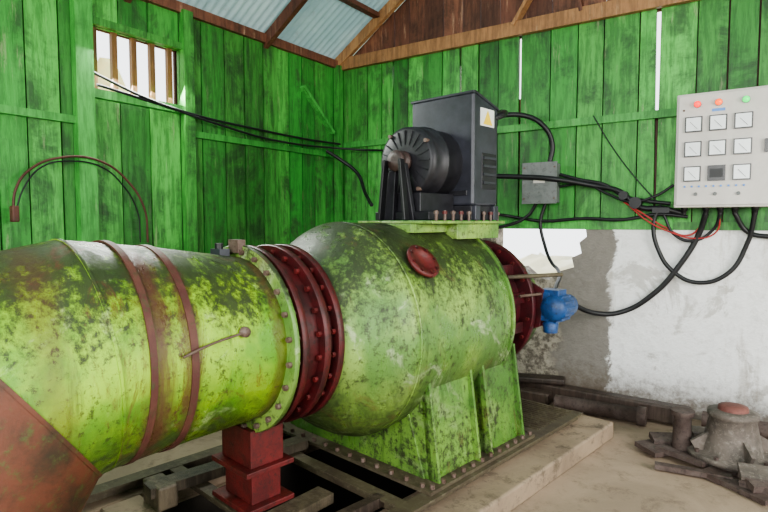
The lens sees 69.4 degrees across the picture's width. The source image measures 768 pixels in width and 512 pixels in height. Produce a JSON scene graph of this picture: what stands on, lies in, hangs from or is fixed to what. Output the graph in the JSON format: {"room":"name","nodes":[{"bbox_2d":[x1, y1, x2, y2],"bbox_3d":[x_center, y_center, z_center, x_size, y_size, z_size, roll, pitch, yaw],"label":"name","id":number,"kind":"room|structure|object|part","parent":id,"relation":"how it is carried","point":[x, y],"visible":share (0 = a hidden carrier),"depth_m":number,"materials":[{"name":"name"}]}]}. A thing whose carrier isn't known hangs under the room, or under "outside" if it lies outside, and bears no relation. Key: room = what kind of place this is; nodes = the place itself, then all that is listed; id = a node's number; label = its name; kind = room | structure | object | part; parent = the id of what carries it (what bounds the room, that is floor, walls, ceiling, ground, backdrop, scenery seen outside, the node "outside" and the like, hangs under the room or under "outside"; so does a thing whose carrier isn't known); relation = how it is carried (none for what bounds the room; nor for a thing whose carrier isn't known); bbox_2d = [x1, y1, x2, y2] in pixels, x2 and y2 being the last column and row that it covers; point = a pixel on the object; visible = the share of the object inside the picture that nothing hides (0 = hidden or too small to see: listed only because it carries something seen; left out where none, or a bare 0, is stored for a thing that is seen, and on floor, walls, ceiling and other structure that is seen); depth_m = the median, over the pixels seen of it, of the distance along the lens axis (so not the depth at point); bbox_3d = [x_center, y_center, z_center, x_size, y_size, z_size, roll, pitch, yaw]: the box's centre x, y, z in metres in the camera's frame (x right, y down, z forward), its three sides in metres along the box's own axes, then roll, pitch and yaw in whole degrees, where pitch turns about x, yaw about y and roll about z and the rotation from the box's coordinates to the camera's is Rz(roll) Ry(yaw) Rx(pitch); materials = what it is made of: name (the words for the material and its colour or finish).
{"room":"power station hall","nodes":[
{"label":"power station hall","id":0,"kind":"room"},
{"bbox_2d":[0,0,333,253],"bbox_3d":[-2.615,-0.277,3.134,0.085,3.170,7.394,2,4,35],"label":"wall","id":1,"kind":"structure","parent":0,"point":[257,196],"depth_m":4.34,"materials":[{"name":"green paint"}]},
{"bbox_2d":[92,16,184,113],"bbox_3d":[-1.833,-1.389,4.123,0.110,0.550,0.720,2,4,35],"label":"window","id":2,"kind":"structure","parent":1,"relation":"in","point":[112,96],"depth_m":4.12,"materials":[{"name":"green paint"}]},
{"bbox_2d":[0,0,343,251],"bbox_3d":[-2.572,-0.273,3.074,0.095,3.170,7.344,2,4,35],"label":"wall framing","id":3,"kind":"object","parent":1,"relation":"attached to","point":[83,119],"depth_m":4.36,"materials":[{"name":"green paint"}]},
{"bbox_2d":[9,72,382,241],"bbox_3d":[-1.016,-0.717,4.446,0.983,1.191,3.231,2,4,35],"label":"wiring","id":4,"kind":"object","parent":1,"relation":"attached to","point":[14,210],"visible":0.94,"depth_m":4.11,"materials":[{"name":"black rubber"}]},
{"bbox_2d":[141,0,337,67],"bbox_3d":[-2.586,-1.877,3.004,0.070,0.080,7.374,2,4,35],"label":"trim","id":5,"kind":"structure","parent":1,"relation":"attached to","point":[176,6],"depth_m":4.86,"materials":[{"name":"brown wood"}]},
{"bbox_2d":[124,0,404,64],"bbox_3d":[-0.182,-3.000,3.437,3.668,2.462,3.784,2,4,35],"label":"rafters","id":6,"kind":"structure","parent":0,"point":[290,11],"depth_m":5.54,"materials":[{"name":"brown wood"}]},
{"bbox_2d":[177,0,402,58],"bbox_3d":[-1.196,-2.937,2.193,3.863,2.542,7.733,2,4,35],"label":"ceiling","id":7,"kind":"structure","parent":0,"point":[324,27],"depth_m":5.32,"materials":[{"name":"metal"}]},
{"bbox_2d":[339,0,379,17],"bbox_3d":[-1.081,-3.046,1.901,2.620,1.703,7.394,2,4,35],"label":"beam","id":8,"kind":"structure","parent":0,"point":[359,6],"depth_m":5.42,"materials":[{"name":"brown wood"}]},
{"bbox_2d":[96,401,767,511],"bbox_3d":[0.278,1.773,1.314,7.113,0.700,7.494,2,4,35],"label":"floor","id":9,"kind":"structure","parent":0,"point":[618,476],"depth_m":3.28,"materials":[{"name":"concrete"}]},
{"bbox_2d":[0,238,344,511],"bbox_3d":[-1.259,0.857,2.001,1.040,1.837,2.256,3,5,43],"label":"pipe","id":10,"kind":"object","parent":9,"relation":"on","point":[112,355],"visible":1,"depth_m":1.93,"materials":[{"name":"green metal"}]},
{"bbox_2d":[82,398,612,511],"bbox_3d":[-0.207,1.346,3.138,1.620,0.530,3.540,3,5,43],"label":"foundation","id":11,"kind":"object","parent":9,"relation":"on","point":[563,437],"visible":0.52,"depth_m":2.92,"materials":[{"name":"concrete"}]},
{"bbox_2d":[283,210,535,496],"bbox_3d":[0.192,0.414,3.528,1.285,1.387,2.003,3,5,43],"label":"turbine","id":12,"kind":"object","parent":11,"relation":"on","point":[426,396],"visible":0.89,"depth_m":2.87,"materials":[{"name":"green paint"}]},
{"bbox_3d":[0.111,1.092,3.484,1.285,0.038,1.020,3,5,43],"label":"sole plate","id":13,"kind":"part","parent":12,"relation":"part of","materials":[{"name":"metal"}]},
{"bbox_3d":[0.284,-0.193,3.447,0.580,0.165,0.800,3,5,43],"label":"plate","id":14,"kind":"part","parent":12,"relation":"part of","materials":[{"name":"green paint"}]},
{"bbox_2d":[375,90,498,220],"bbox_3d":[0.302,-0.606,3.404,0.520,0.776,0.690,3,5,43],"label":"generator","id":15,"kind":"object","parent":12,"relation":"on","point":[447,161],"visible":0.99,"depth_m":3.31,"materials":[{"name":"black paint"}]},
{"bbox_3d":[0.446,-0.687,3.544,0.490,0.618,0.283,3,5,43],"label":"housing lid","id":16,"kind":"part","parent":15,"relation":"part of","materials":[{"name":"black paint"}]},
{"bbox_3d":[0.622,0.339,3.953,0.910,0.910,0.790,3,5,43],"label":"casing","id":17,"kind":"part","parent":12,"relation":"part of","materials":[{"name":"metal"}]},
{"bbox_2d":[507,273,577,333],"bbox_3d":[1.060,0.326,3.725,0.543,0.413,0.273,-1,4,-9],"label":"motor","id":18,"kind":"object","parent":12,"relation":"attached to","point":[554,306],"visible":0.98,"depth_m":3.68,"materials":[{"name":"paint"}]},
{"bbox_2d":[518,373,690,424],"bbox_3d":[1.574,1.121,4.476,1.586,0.195,0.304,2,4,35],"label":"timber beams","id":19,"kind":"structure","parent":9,"relation":"on","point":[540,388],"depth_m":4.48,"materials":[{"name":"brown wood"}]},
{"bbox_2d":[553,395,767,439],"bbox_3d":[2.232,1.186,4.015,1.929,0.142,0.284,2,4,25],"label":"rusty pipe offcut","id":20,"kind":"object","parent":9,"relation":"on","point":[638,414],"visible":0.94,"depth_m":4.16,"materials":[{"name":"brown metal"}]},
{"bbox_2d":[634,402,767,505],"bbox_3d":[2.139,1.109,3.321,0.747,0.381,1.147,-3,5,-42],"label":"scrap metal parts","id":21,"kind":"object","parent":9,"relation":"on","point":[731,446],"depth_m":3.32,"materials":[{"name":"grey metal"}]},
{"bbox_2d":[343,0,767,221],"bbox_3d":[2.406,-2.183,4.066,7.010,3.942,0.076,2,4,35],"label":"wall","id":22,"kind":"structure","parent":0,"point":[606,66],"depth_m":4.67,"materials":[{"name":"green paint"}]},
{"bbox_2d":[340,0,699,70],"bbox_3d":[2.349,-1.940,4.039,7.063,0.120,0.050,2,4,35],"label":"wooden beam","id":23,"kind":"structure","parent":22,"relation":"attached to","point":[613,8],"depth_m":4.85,"materials":[{"name":"brown wood"}]},
{"bbox_2d":[522,161,559,203],"bbox_3d":[1.344,-0.621,4.740,0.300,0.350,0.125,2,4,35],"label":"junction box","id":24,"kind":"object","parent":22,"relation":"attached to","point":[533,191],"visible":1,"depth_m":4.69,"materials":[{"name":"metal"}]},
{"bbox_2d":[511,0,583,24],"bbox_3d":[1.384,-2.361,4.689,0.607,0.716,0.090,2,4,35],"label":"brace","id":25,"kind":"object","parent":22,"relation":"attached to","point":[525,4],"visible":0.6,"depth_m":4.80,"materials":[{"name":"brown wood"}]},
{"bbox_2d":[343,108,767,230],"bbox_3d":[2.376,-0.652,4.114,7.013,0.920,0.034,2,4,35],"label":"trim","id":26,"kind":"structure","parent":22,"relation":"attached to","point":[663,113],"depth_m":4.54,"materials":[{"name":"green paint"}]},
{"bbox_2d":[495,110,767,316],"bbox_3d":[1.702,-0.315,3.678,3.004,1.698,1.547,2,4,35],"label":"power cables","id":27,"kind":"object","parent":22,"relation":"attached to","point":[635,203],"visible":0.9,"depth_m":4.31,"materials":[{"name":"black rubber"}]},
{"bbox_2d":[499,213,687,222],"bbox_3d":[1.270,-0.317,4.411,1.711,0.102,1.214,-1,4,-21],"label":"cable","id":28,"kind":"object","parent":27,"relation":"on","point":[655,215],"depth_m":4.50,"materials":[{"name":"black rubber"}]},
{"bbox_3d":[2.295,-0.209,4.137,0.393,0.218,0.068,3,5,42],"label":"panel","id":29,"kind":"part","parent":27,"relation":"part of","materials":[{"name":"red rubber"}]},
{"bbox_2d":[674,85,767,214],"bbox_3d":[2.408,-0.728,3.937,0.593,0.863,0.223,2,4,35],"label":"control panel","id":30,"kind":"object","parent":22,"relation":"attached to","point":[721,153],"visible":1,"depth_m":3.87,"materials":[{"name":"metal"}]},
{"bbox_2d":[481,229,767,421],"bbox_3d":[2.423,0.521,4.254,7.013,1.440,0.180,2,4,35],"label":"masonry","id":31,"kind":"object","parent":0,"point":[698,347],"depth_m":4.31,"materials":[{"name":"white paint"}]},
{"label":"outside","id":32,"kind":"structure","parent":0,"visible":0},
{"label":"ground","id":33,"kind":"structure","parent":32,"visible":0},
{"bbox_2d":[97,57,128,92],"bbox_3d":[-4.439,-0.278,6.231,2.600,4.295,7.200,2,4,35],"label":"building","id":34,"kind":"structure","parent":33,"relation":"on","point":[103,64],"depth_m":6.76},
{"bbox_2d":[519,252,573,273],"bbox_3d":[3.406,0.893,7.623,8.000,1.786,2.700,2,4,35],"label":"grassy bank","id":35,"kind":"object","parent":33,"relation":"on","point":[539,263],"visible":0.07,"depth_m":7.99,"materials":[{"name":"white paint"}]}
]}

